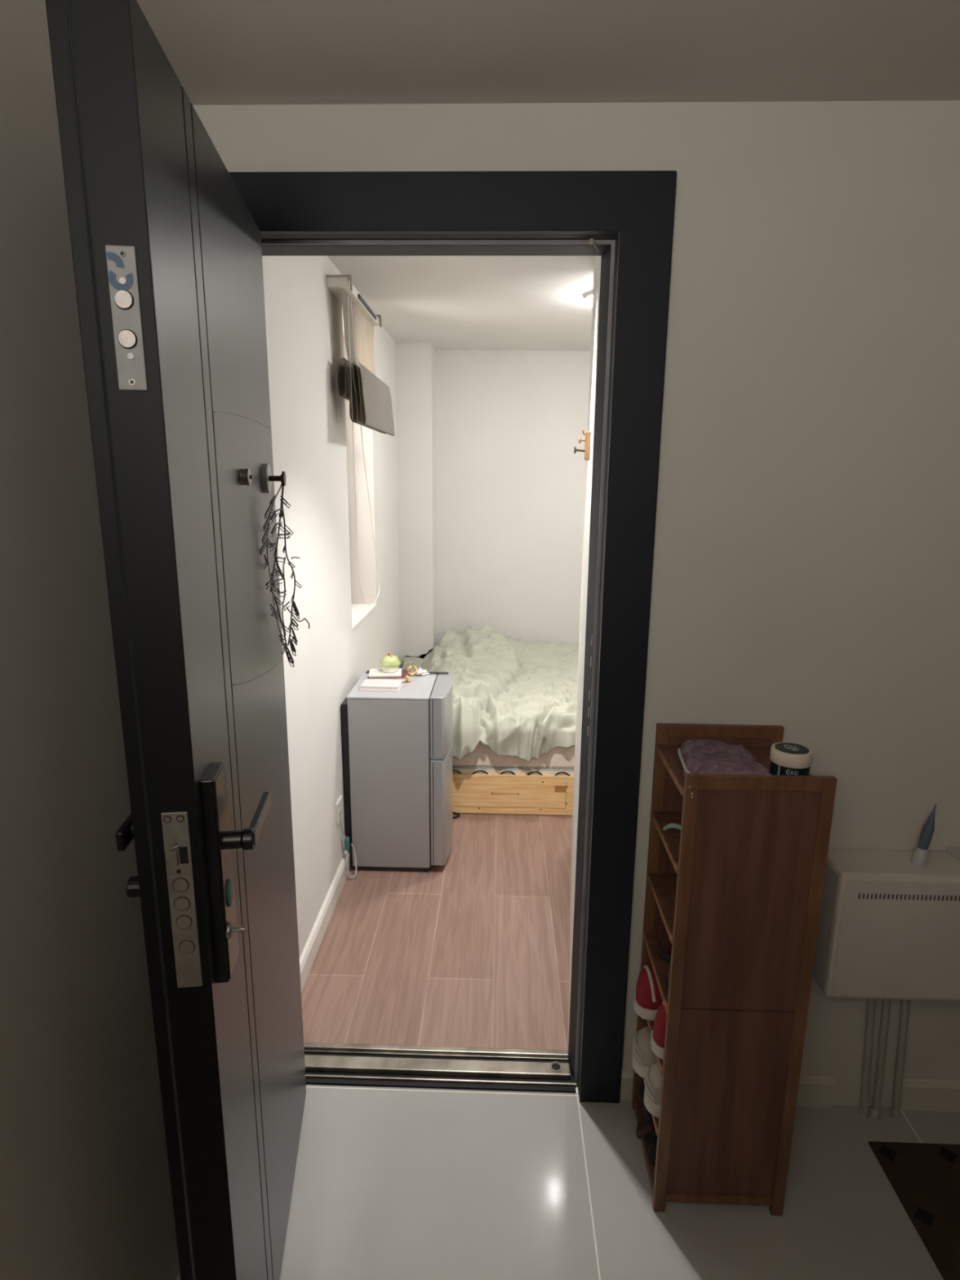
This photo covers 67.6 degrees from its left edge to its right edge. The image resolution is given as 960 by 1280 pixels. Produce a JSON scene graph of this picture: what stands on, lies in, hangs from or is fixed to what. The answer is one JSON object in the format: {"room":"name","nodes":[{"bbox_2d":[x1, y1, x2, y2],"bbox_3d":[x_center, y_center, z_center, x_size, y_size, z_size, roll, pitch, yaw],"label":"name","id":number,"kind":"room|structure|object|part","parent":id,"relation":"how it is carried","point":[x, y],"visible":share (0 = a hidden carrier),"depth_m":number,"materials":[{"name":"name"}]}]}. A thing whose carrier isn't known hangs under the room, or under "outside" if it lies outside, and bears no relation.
{"room":"apartment hallway","nodes":[
{"label":"apartment hallway","id":0,"kind":"room"},
{"bbox_2d":[0,0,400,1279],"bbox_3d":[-0.686,0.113,1.277,0.240,2.250,6.600,1,13,2],"label":"wall","id":1,"kind":"structure","parent":0,"point":[86,1190],"depth_m":1.05,"materials":[{"name":"paint"}]},
{"bbox_2d":[44,0,306,1279],"bbox_3d":[-0.408,0.257,1.238,0.160,1.968,0.723,-1,13,-7],"label":"door","id":2,"kind":"structure","parent":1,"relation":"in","point":[166,246],"depth_m":0.91,"materials":[{"name":"grey paint"}]},
{"bbox_3d":[-0.440,0.233,0.944,0.028,0.026,0.135,-1,13,-7],"label":"lever","id":3,"kind":"part","parent":2,"relation":"part of","materials":[{"name":"black plastic"}]},
{"bbox_3d":[-0.367,-0.333,0.745,0.029,0.140,0.003,-1,13,-7],"label":"bolt plate","id":4,"kind":"part","parent":2,"relation":"part of","materials":[{"name":"silver metal"}]},
{"bbox_3d":[-0.434,0.314,0.914,0.025,0.026,0.026,-1,13,-7],"label":"knob","id":5,"kind":"part","parent":2,"relation":"part of","materials":[{"name":"black plastic"}]},
{"bbox_3d":[-0.370,0.326,0.893,0.031,0.242,0.003,-1,13,-7],"label":"mortise plate","id":6,"kind":"part","parent":2,"relation":"part of","materials":[{"name":"silver metal"}]},
{"bbox_3d":[-0.343,0.307,0.945,0.018,0.287,0.061,-1,13,-7],"label":"lock panel","id":7,"kind":"part","parent":2,"relation":"part of","materials":[{"name":"black plastic"}]},
{"bbox_3d":[-0.333,0.307,0.946,0.002,0.281,0.055,-1,13,-7],"label":"panel","id":8,"kind":"part","parent":2,"relation":"part of","materials":[{"name":"metal"}]},
{"bbox_3d":[-0.319,0.247,0.983,0.040,0.028,0.138,-1,13,-7],"label":"lever handle","id":9,"kind":"part","parent":2,"relation":"part of","materials":[{"name":"black plastic"}]},
{"bbox_2d":[259,482,310,666],"bbox_3d":[-0.377,-0.129,1.398,0.033,0.379,0.187,5,13,19],"label":"decoration","id":10,"kind":"object","parent":2,"relation":"hanging from","point":[281,513],"visible":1,"depth_m":1.37,"materials":[{"name":"plant"}]},
{"bbox_3d":[-0.386,-0.137,1.369,0.027,0.351,0.066,-1,13,-7],"label":"wire arm","id":11,"kind":"part","parent":10,"relation":"part of","materials":[{"name":"metal"}]},
{"bbox_3d":[-0.385,-0.144,1.375,0.023,0.339,0.060,-1,13,-7],"label":"wire arm","id":12,"kind":"part","parent":10,"relation":"part of","materials":[{"name":"metal"}]},
{"bbox_3d":[-0.382,-0.085,1.402,0.003,0.154,0.025,3,13,13],"label":"wire arm","id":13,"kind":"part","parent":10,"relation":"part of","materials":[{"name":"metal"}]},
{"bbox_3d":[-0.371,-0.153,1.392,0.016,0.328,0.041,-1,13,-7],"label":"wire arm","id":14,"kind":"part","parent":10,"relation":"part of","materials":[{"name":"metal"}]},
{"bbox_2d":[299,842,352,992],"bbox_3d":[-0.515,0.800,3.180,0.015,0.082,2.555,1,13,2],"label":"baseboard","id":15,"kind":"structure","parent":1,"relation":"attached to","point":[308,956],"depth_m":2.45,"materials":[{"name":"white paint"}]},
{"bbox_2d":[335,795,342,824],"bbox_3d":[-0.530,0.639,2.702,0.009,0.080,0.080,1,13,2],"label":"wall outlet","id":16,"kind":"object","parent":1,"relation":"attached to","point":[339,806],"visible":0.98,"depth_m":2.68,"materials":[{"name":"white paint"}]},
{"bbox_2d":[340,814,356,879],"bbox_3d":[-0.504,0.790,2.765,0.049,0.277,0.066,1,13,2],"label":"power cord","id":17,"kind":"object","parent":16,"relation":"attached to","point":[347,846],"visible":1,"depth_m":2.77,"materials":[{"name":"plastic"}]},
{"bbox_2d":[326,274,394,604],"bbox_3d":[-0.449,-0.723,2.859,0.121,1.176,0.695,1,13,2],"label":"blind","id":18,"kind":"object","parent":1,"relation":"attached to","point":[369,397],"visible":1,"depth_m":2.61,"materials":[{"name":"beige fabric"}]},
{"bbox_3d":[-0.469,-1.269,2.709,0.072,0.030,0.630,1,13,2],"label":"head rail","id":19,"kind":"part","parent":18,"relation":"part of","materials":[{"name":"white paint"}]},
{"bbox_3d":[-0.442,-0.677,2.782,0.003,1.121,0.499,1,13,2],"label":"bead cord","id":20,"kind":"part","parent":18,"relation":"part of","materials":[{"name":"white plastic"}]},
{"bbox_2d":[351,603,377,631],"bbox_3d":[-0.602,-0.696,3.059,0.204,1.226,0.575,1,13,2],"label":"window sill","id":21,"kind":"structure","parent":1,"relation":"in","point":[360,612],"depth_m":3.24,"materials":[{"name":"white paint"}]},
{"bbox_2d":[395,342,436,668],"bbox_3d":[-0.372,-0.559,4.295,0.198,2.250,0.220,1,13,2],"label":"wall column","id":22,"kind":"structure","parent":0,"point":[415,362],"depth_m":4.13,"materials":[{"name":"paint"}]},
{"bbox_2d":[301,813,572,1050],"bbox_3d":[0.581,0.861,3.321,2.700,0.080,2.860,1,13,2],"label":"floor","id":23,"kind":"structure","parent":0,"point":[473,950],"depth_m":2.38,"materials":[{"name":"brown wood"}]},
{"bbox_2d":[341,670,452,872],"bbox_3d":[-0.318,0.522,2.936,0.409,0.735,0.373,1,13,2],"label":"refrigerator","id":24,"kind":"object","parent":23,"relation":"on","point":[397,746],"visible":0.97,"depth_m":2.76,"materials":[{"name":"silver metal"}]},
{"bbox_2d":[359,679,402,691],"bbox_3d":[-0.386,0.176,2.802,0.151,0.017,0.103,1,13,4],"label":"book","id":25,"kind":"object","parent":24,"relation":"on","point":[381,685],"visible":1,"depth_m":2.77,"materials":[{"name":"white paper"}]},
{"bbox_2d":[367,669,408,682],"bbox_3d":[-0.372,0.146,2.933,0.156,0.020,0.132,0,13,-1],"label":"book","id":26,"kind":"object","parent":24,"relation":"on","point":[404,672],"visible":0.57,"depth_m":2.87,"materials":[{"name":"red paper"}]},
{"bbox_2d":[368,668,401,677],"bbox_3d":[-0.385,0.134,2.922,0.130,0.008,0.104,-1,13,-5],"label":"notepad","id":27,"kind":"object","parent":26,"relation":"on","point":[374,673],"visible":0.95,"depth_m":2.89,"materials":[{"name":"white paper"}]},
{"bbox_2d":[379,653,400,672],"bbox_3d":[-0.367,0.090,2.928,0.086,0.074,0.086,1,13,2],"label":"cupcake","id":28,"kind":"object","parent":27,"relation":"on","point":[389,663],"visible":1,"depth_m":2.90,"materials":[{"name":"green"}]},
{"bbox_3d":[-0.367,0.082,2.926,0.086,0.040,0.086,1,13,2],"label":"lid","id":29,"kind":"part","parent":28,"relation":"part of","materials":[{"name":"green ceramic"}]},
{"bbox_2d":[381,665,399,672],"bbox_3d":[-0.368,0.114,2.933,0.074,0.026,0.074,1,13,2],"label":"bowl","id":30,"kind":"object","parent":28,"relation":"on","point":[386,668],"depth_m":2.90,"materials":[{"name":"glass"}]},
{"bbox_2d":[404,675,411,681],"bbox_3d":[-0.293,0.156,2.882,0.035,0.023,0.025,1,13,2],"label":"dried fruit","id":31,"kind":"object","parent":26,"relation":"on","point":[407,679],"visible":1,"depth_m":2.88,"materials":[{"name":"beige food"}]},
{"bbox_3d":[-0.340,0.178,2.860,0.310,0.009,0.373,1,13,2],"label":"panel","id":32,"kind":"part","parent":24,"relation":"part of","materials":[{"name":"silver metal"}]},
{"bbox_3d":[-0.341,0.867,3.004,0.295,0.013,0.327,1,13,2],"label":"plate","id":33,"kind":"part","parent":24,"relation":"part of","materials":[{"name":"silver metal"}]},
{"bbox_2d":[407,665,417,675],"bbox_3d":[-0.281,0.126,2.972,0.043,0.042,0.026,-3,13,-14],"label":"bracelet","id":34,"kind":"object","parent":24,"relation":"on","point":[411,673],"visible":0.99,"depth_m":2.97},
{"bbox_2d":[415,667,429,675],"bbox_3d":[-0.243,0.130,2.988,0.062,0.027,0.052,-6,14,-28],"label":"wrapper","id":35,"kind":"object","parent":24,"relation":"on","point":[420,672],"visible":0.99,"depth_m":2.97,"materials":[{"name":"white paper"}]},
{"bbox_3d":[-0.150,0.635,2.956,0.070,0.440,0.367,1,13,2],"label":"fridge door","id":36,"kind":"part","parent":24,"relation":"part of","materials":[{"name":"silver metal"}]},
{"bbox_3d":[-0.147,0.295,2.880,0.070,0.244,0.367,1,13,2],"label":"freezer door","id":37,"kind":"part","parent":24,"relation":"part of","materials":[{"name":"silver metal"}]},
{"bbox_2d":[452,811,460,818],"bbox_3d":[-0.152,0.810,3.310,0.109,0.010,0.084,7,14,27],"label":"cable","id":38,"kind":"object","parent":23,"relation":"on","point":[455,813],"visible":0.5,"depth_m":3.31,"materials":[{"name":"black plastic"}]},
{"bbox_2d":[452,766,573,815],"bbox_3d":[0.540,0.570,3.944,2.025,0.215,1.321,1,13,2],"label":"bed","id":39,"kind":"object","parent":23,"relation":"on","point":[483,791],"visible":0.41,"depth_m":3.31,"materials":[{"name":"brown wood"}]},
{"bbox_2d":[452,741,574,770],"bbox_3d":[0.536,0.396,3.805,2.010,0.184,1.086,1,13,2],"label":"mattress","id":40,"kind":"object","parent":39,"relation":"on","point":[482,756],"visible":0.12,"depth_m":3.30,"materials":[{"name":"fabric"}]},
{"bbox_2d":[401,625,578,761],"bbox_3d":[0.526,0.232,3.798,1.995,0.372,1.418,1,13,2],"label":"duvet","id":41,"kind":"object","parent":40,"relation":"on","point":[517,698],"visible":0.38,"depth_m":3.58,"materials":[{"name":"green fabric"}]},
{"bbox_2d":[327,255,595,351],"bbox_3d":[0.599,-1.410,2.756,2.700,0.100,2.973,1,13,2],"label":"ceiling","id":42,"kind":"structure","parent":0,"point":[446,302],"depth_m":2.95,"materials":[{"name":"paint"}]},
{"bbox_2d":[585,290,592,306],"bbox_3d":[0.547,-1.365,2.887,0.242,0.044,0.242,1,13,2],"label":"ceiling lamp","id":43,"kind":"object","parent":42,"relation":"attached to","point":[588,298],"visible":0.19,"depth_m":2.86,"materials":[{"name":"white paint"}]},
{"bbox_2d":[586,295,592,306],"bbox_3d":[0.546,-1.359,2.888,0.230,0.031,0.230,1,13,2],"label":"diffuser","id":44,"kind":"object","parent":43,"relation":"attached to","point":[589,298],"depth_m":2.87,"materials":[{"name":"white"}]},
{"bbox_2d":[435,350,590,645],"bbox_3d":[0.638,-0.578,4.418,2.690,2.250,0.090,1,13,2],"label":"wall","id":45,"kind":"structure","parent":0,"point":[510,480],"depth_m":4.31,"materials":[{"name":"paint"}]},
{"bbox_2d":[136,0,959,105],"bbox_3d":[0.567,-0.648,-0.456,2.560,0.100,3.627,1,13,2],"label":"ceiling","id":46,"kind":"structure","parent":0,"point":[220,51],"depth_m":1.17,"materials":[{"name":"paint"}]},
{"bbox_2d":[549,1061,562,1071],"bbox_3d":[0.199,1.118,1.877,0.034,0.002,0.034,6,14,24],"label":"screw","id":47,"kind":"object","parent":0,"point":[555,1066],"depth_m":1.88,"materials":[{"name":"metal"}]},
{"bbox_2d":[176,1084,959,1279],"bbox_3d":[0.548,1.592,0.049,2.560,0.080,3.635,1,13,2],"label":"floor","id":48,"kind":"structure","parent":0,"point":[390,1183],"depth_m":1.55,"materials":[{"name":"grey tile"}]},
{"bbox_2d":[635,1080,657,1167],"bbox_3d":[0.489,1.104,1.636,0.262,0.172,0.235,1,13,2],"label":"shoe","id":49,"kind":"object","parent":48,"relation":"on","point":[646,1131],"visible":0.16,"depth_m":1.61,"materials":[{"name":"black leather"}]},
{"bbox_2d":[631,723,836,1216],"bbox_3d":[0.513,0.703,1.546,0.274,1.003,0.269,1,13,2],"label":"shoe rack","id":50,"kind":"object","parent":48,"relation":"on","point":[736,892],"visible":0.97,"depth_m":1.42,"materials":[{"name":"brown wood"}]},
{"bbox_2d":[631,1026,657,1078],"bbox_3d":[0.478,0.947,1.657,0.252,0.092,0.088,0,13,0],"label":"shoe","id":51,"kind":"object","parent":50,"relation":"on","point":[643,1058],"visible":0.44,"depth_m":1.63,"materials":[{"name":"white fabric"}]},
{"bbox_3d":[0.385,1.172,1.655,0.014,0.024,0.240,1,13,2],"label":"foot rail","id":52,"kind":"part","parent":50,"relation":"part of","materials":[{"name":"red wood"}]},
{"bbox_2d":[633,964,662,1021],"bbox_3d":[0.474,0.794,1.630,0.245,0.103,0.086,0,13,-1],"label":"shoe","id":53,"kind":"object","parent":50,"relation":"on","point":[647,998],"visible":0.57,"depth_m":1.60,"materials":[{"name":"red fabric"}]},
{"bbox_2d":[646,1080,658,1128],"bbox_3d":[0.511,1.009,1.615,0.270,0.010,0.240,1,13,2],"label":"shelf","id":54,"kind":"object","parent":50,"relation":"attached to","point":[655,1120],"depth_m":1.52,"materials":[{"name":"red wood"}]},
{"bbox_2d":[644,1062,662,1118],"bbox_3d":[0.483,0.970,1.553,0.252,0.092,0.088,1,13,2],"label":"shoe","id":55,"kind":"object","parent":50,"relation":"on","point":[652,1091],"visible":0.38,"depth_m":1.54,"materials":[{"name":"white rubber"}]},
{"bbox_2d":[648,1020,663,1069],"bbox_3d":[0.513,0.863,1.582,0.270,0.010,0.240,1,13,2],"label":"shelf","id":56,"kind":"object","parent":50,"relation":"attached to","point":[660,1061],"depth_m":1.51,"materials":[{"name":"red wood"}]},
{"bbox_2d":[644,933,669,1005],"bbox_3d":[0.514,0.715,1.549,0.270,0.010,0.240,1,13,2],"label":"shelf","id":57,"kind":"object","parent":50,"relation":"attached to","point":[660,966],"depth_m":1.57,"materials":[{"name":"red wood"}]},
{"bbox_2d":[650,1002,666,1059],"bbox_3d":[0.487,0.820,1.513,0.245,0.103,0.086,1,13,2],"label":"shoe","id":58,"kind":"object","parent":50,"relation":"on","point":[658,1033],"visible":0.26,"depth_m":1.50,"materials":[{"name":"red fabric"}]},
{"bbox_2d":[648,872,677,937],"bbox_3d":[0.515,0.564,1.515,0.270,0.010,0.240,1,13,2],"label":"shelf","id":59,"kind":"object","parent":50,"relation":"attached to","point":[663,885],"depth_m":1.55,"materials":[{"name":"red wood"}]},
{"bbox_2d":[657,924,671,963],"bbox_3d":[0.517,0.660,1.582,0.240,0.082,0.080,1,13,2],"label":"shoe","id":60,"kind":"object","parent":50,"relation":"on","point":[664,947],"visible":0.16,"depth_m":1.57,"materials":[{"name":"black fabric"}]},
{"bbox_2d":[653,811,681,866],"bbox_3d":[0.517,0.416,1.482,0.270,0.010,0.240,1,13,2],"label":"shelf","id":61,"kind":"object","parent":50,"relation":"attached to","point":[670,838],"depth_m":1.51,"materials":[{"name":"red wood"}]},
{"bbox_2d":[664,960,671,994],"bbox_3d":[0.503,0.684,1.470,0.240,0.082,0.080,1,13,2],"label":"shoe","id":62,"kind":"object","parent":50,"relation":"on","point":[667,978],"visible":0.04,"depth_m":1.48,"materials":[{"name":"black fabric"}]},
{"bbox_2d":[662,822,680,831],"bbox_3d":[0.402,0.393,1.442,0.017,0.044,0.114,-4,13,-20],"label":"strap","id":63,"kind":"object","parent":50,"relation":"on","point":[671,825],"visible":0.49,"depth_m":1.45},
{"bbox_3d":[0.518,0.675,1.670,0.272,1.003,0.014,1,13,2],"label":"frame","id":64,"kind":"part","parent":50,"relation":"part of","materials":[{"name":"brown wood"}]},
{"bbox_3d":[0.518,0.666,1.668,0.224,0.933,0.010,1,13,2],"label":"panel","id":65,"kind":"part","parent":50,"relation":"part of","materials":[{"name":"red wood"}]},
{"bbox_2d":[677,739,771,776],"bbox_3d":[0.479,0.240,1.423,0.163,0.040,0.185,1,13,2],"label":"cloth","id":66,"kind":"object","parent":50,"relation":"on","point":[695,756],"visible":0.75,"depth_m":1.41,"materials":[{"name":"fabric"}]},
{"bbox_2d":[657,744,811,790],"bbox_3d":[0.518,0.261,1.448,0.270,0.010,0.240,1,13,2],"label":"shelf","id":67,"kind":"object","parent":50,"relation":"attached to","point":[668,753],"depth_m":1.49,"materials":[{"name":"red wood"}]},
{"bbox_3d":[0.510,0.726,1.422,0.224,0.924,0.008,1,13,2],"label":"panel","id":68,"kind":"part","parent":50,"relation":"part of","materials":[{"name":"red wood"}]},
{"bbox_2d":[769,742,813,775],"bbox_3d":[0.588,0.238,1.359,0.074,0.073,0.074,1,13,2],"label":"jar","id":69,"kind":"object","parent":50,"relation":"on","point":[787,758],"visible":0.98,"depth_m":1.33,"materials":[{"name":"white plastic"}]},
{"bbox_2d":[777,764,798,775],"bbox_3d":[0.572,0.246,1.332,0.034,0.022,0.006,8,15,30],"label":"print","id":70,"kind":"object","parent":69,"relation":"on","point":[783,770],"depth_m":1.33},
{"bbox_2d":[783,744,799,751],"bbox_3d":[0.588,0.204,1.351,0.026,0.002,0.028,1,13,2],"label":"print","id":71,"kind":"object","parent":69,"relation":"on","point":[786,747],"depth_m":1.35},
{"bbox_2d":[868,1141,959,1279],"bbox_3d":[1.308,1.296,1.207,0.815,0.007,0.970,1,13,2],"label":"floor mat","id":72,"kind":"object","parent":48,"relation":"on","point":[925,1178],"visible":1,"depth_m":1.58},
{"bbox_2d":[192,100,959,1106],"bbox_3d":[0.615,0.050,1.613,2.560,2.250,0.108,1,13,2],"label":"wall","id":73,"kind":"structure","parent":0,"point":[806,580],"depth_m":1.45,"materials":[{"name":"paint"}]},
{"bbox_2d":[303,1042,577,1093],"bbox_3d":[-0.140,1.127,1.891,0.782,0.032,0.120,1,13,2],"label":"threshold","id":74,"kind":"object","parent":73,"relation":"attached to","point":[326,1064],"depth_m":1.87,"materials":[{"name":"metal"}]},
{"bbox_2d":[228,170,676,1102],"bbox_3d":[-0.101,0.120,1.641,0.925,2.087,0.129,1,13,2],"label":"trim","id":75,"kind":"structure","parent":73,"relation":"attached to","point":[625,218],"depth_m":1.45,"materials":[{"name":"black paint"}]},
{"bbox_2d":[620,1069,835,1107],"bbox_3d":[0.615,1.121,1.790,0.527,0.082,0.012,1,13,2],"label":"baseboard","id":76,"kind":"structure","parent":73,"relation":"attached to","point":[814,1091],"depth_m":1.78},
{"bbox_2d":[812,848,959,1001],"bbox_3d":[1.054,0.641,1.611,0.565,0.307,0.124,1,13,2],"label":"wall heater","id":77,"kind":"object","parent":73,"relation":"attached to","point":[889,924],"visible":0.97,"depth_m":1.56,"materials":[{"name":"white metal"}]},
{"bbox_2d":[857,998,875,1118],"bbox_3d":[0.938,0.976,1.726,0.046,0.399,0.024,1,13,2],"label":"pipe","id":78,"kind":"object","parent":77,"relation":"attached to","point":[864,1111],"visible":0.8,"depth_m":1.73,"materials":[{"name":"white plastic"}]},
{"bbox_2d":[870,999,891,1119],"bbox_3d":[0.970,0.976,1.725,0.038,0.399,0.024,1,13,2],"label":"pipe","id":79,"kind":"object","parent":77,"relation":"attached to","point":[875,1111],"visible":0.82,"depth_m":1.73,"materials":[{"name":"white plastic"}]},
{"bbox_3d":[1.052,0.654,1.553,0.545,0.284,0.003,1,13,2],"label":"panel","id":80,"kind":"part","parent":77,"relation":"part of","materials":[{"name":"white metal"}]},
{"bbox_2d":[889,1000,910,1119],"bbox_3d":[1.016,0.977,1.724,0.044,0.399,0.024,1,13,2],"label":"pipe","id":81,"kind":"object","parent":77,"relation":"attached to","point":[895,1112],"visible":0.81,"depth_m":1.73,"materials":[{"name":"white plastic"}]},
{"bbox_2d":[911,804,936,866],"bbox_3d":[0.969,0.422,1.562,0.036,0.140,0.029,1,13,2],"label":"bottle","id":82,"kind":"object","parent":77,"relation":"on","point":[920,855],"visible":1,"depth_m":1.56,"materials":[{"name":"plastic"}]},
{"bbox_2d":[946,846,959,859],"bbox_3d":[1.097,0.484,1.578,0.082,0.014,0.095,1,13,2],"label":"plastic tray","id":83,"kind":"object","parent":77,"relation":"on","point":[953,851],"visible":1,"depth_m":1.61,"materials":[{"name":"white plastic"}]},
{"bbox_2d":[899,1078,959,1111],"bbox_3d":[1.408,1.132,1.768,0.750,0.082,0.012,1,13,2],"label":"baseboard","id":84,"kind":"structure","parent":73,"relation":"attached to","point":[917,1095],"depth_m":1.77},
{"bbox_2d":[568,255,601,1043],"bbox_3d":[0.374,-0.093,2.241,0.221,2.250,1.165,1,13,2],"label":"wall partition","id":85,"kind":"structure","parent":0,"point":[597,272],"depth_m":2.08,"materials":[{"name":"paint"}]},
{"bbox_2d":[573,430,591,460],"bbox_3d":[0.283,-0.537,1.974,0.046,0.081,0.022,1,13,2],"label":"wall hook","id":86,"kind":"object","parent":85,"relation":"attached to","point":[588,433],"visible":0.95,"depth_m":1.97,"materials":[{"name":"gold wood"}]},
{"bbox_3d":[0.298,-0.535,1.974,0.016,0.077,0.022,1,13,2],"label":"plate","id":87,"kind":"part","parent":86,"relation":"part of","materials":[{"name":"brown wood"}]}
]}

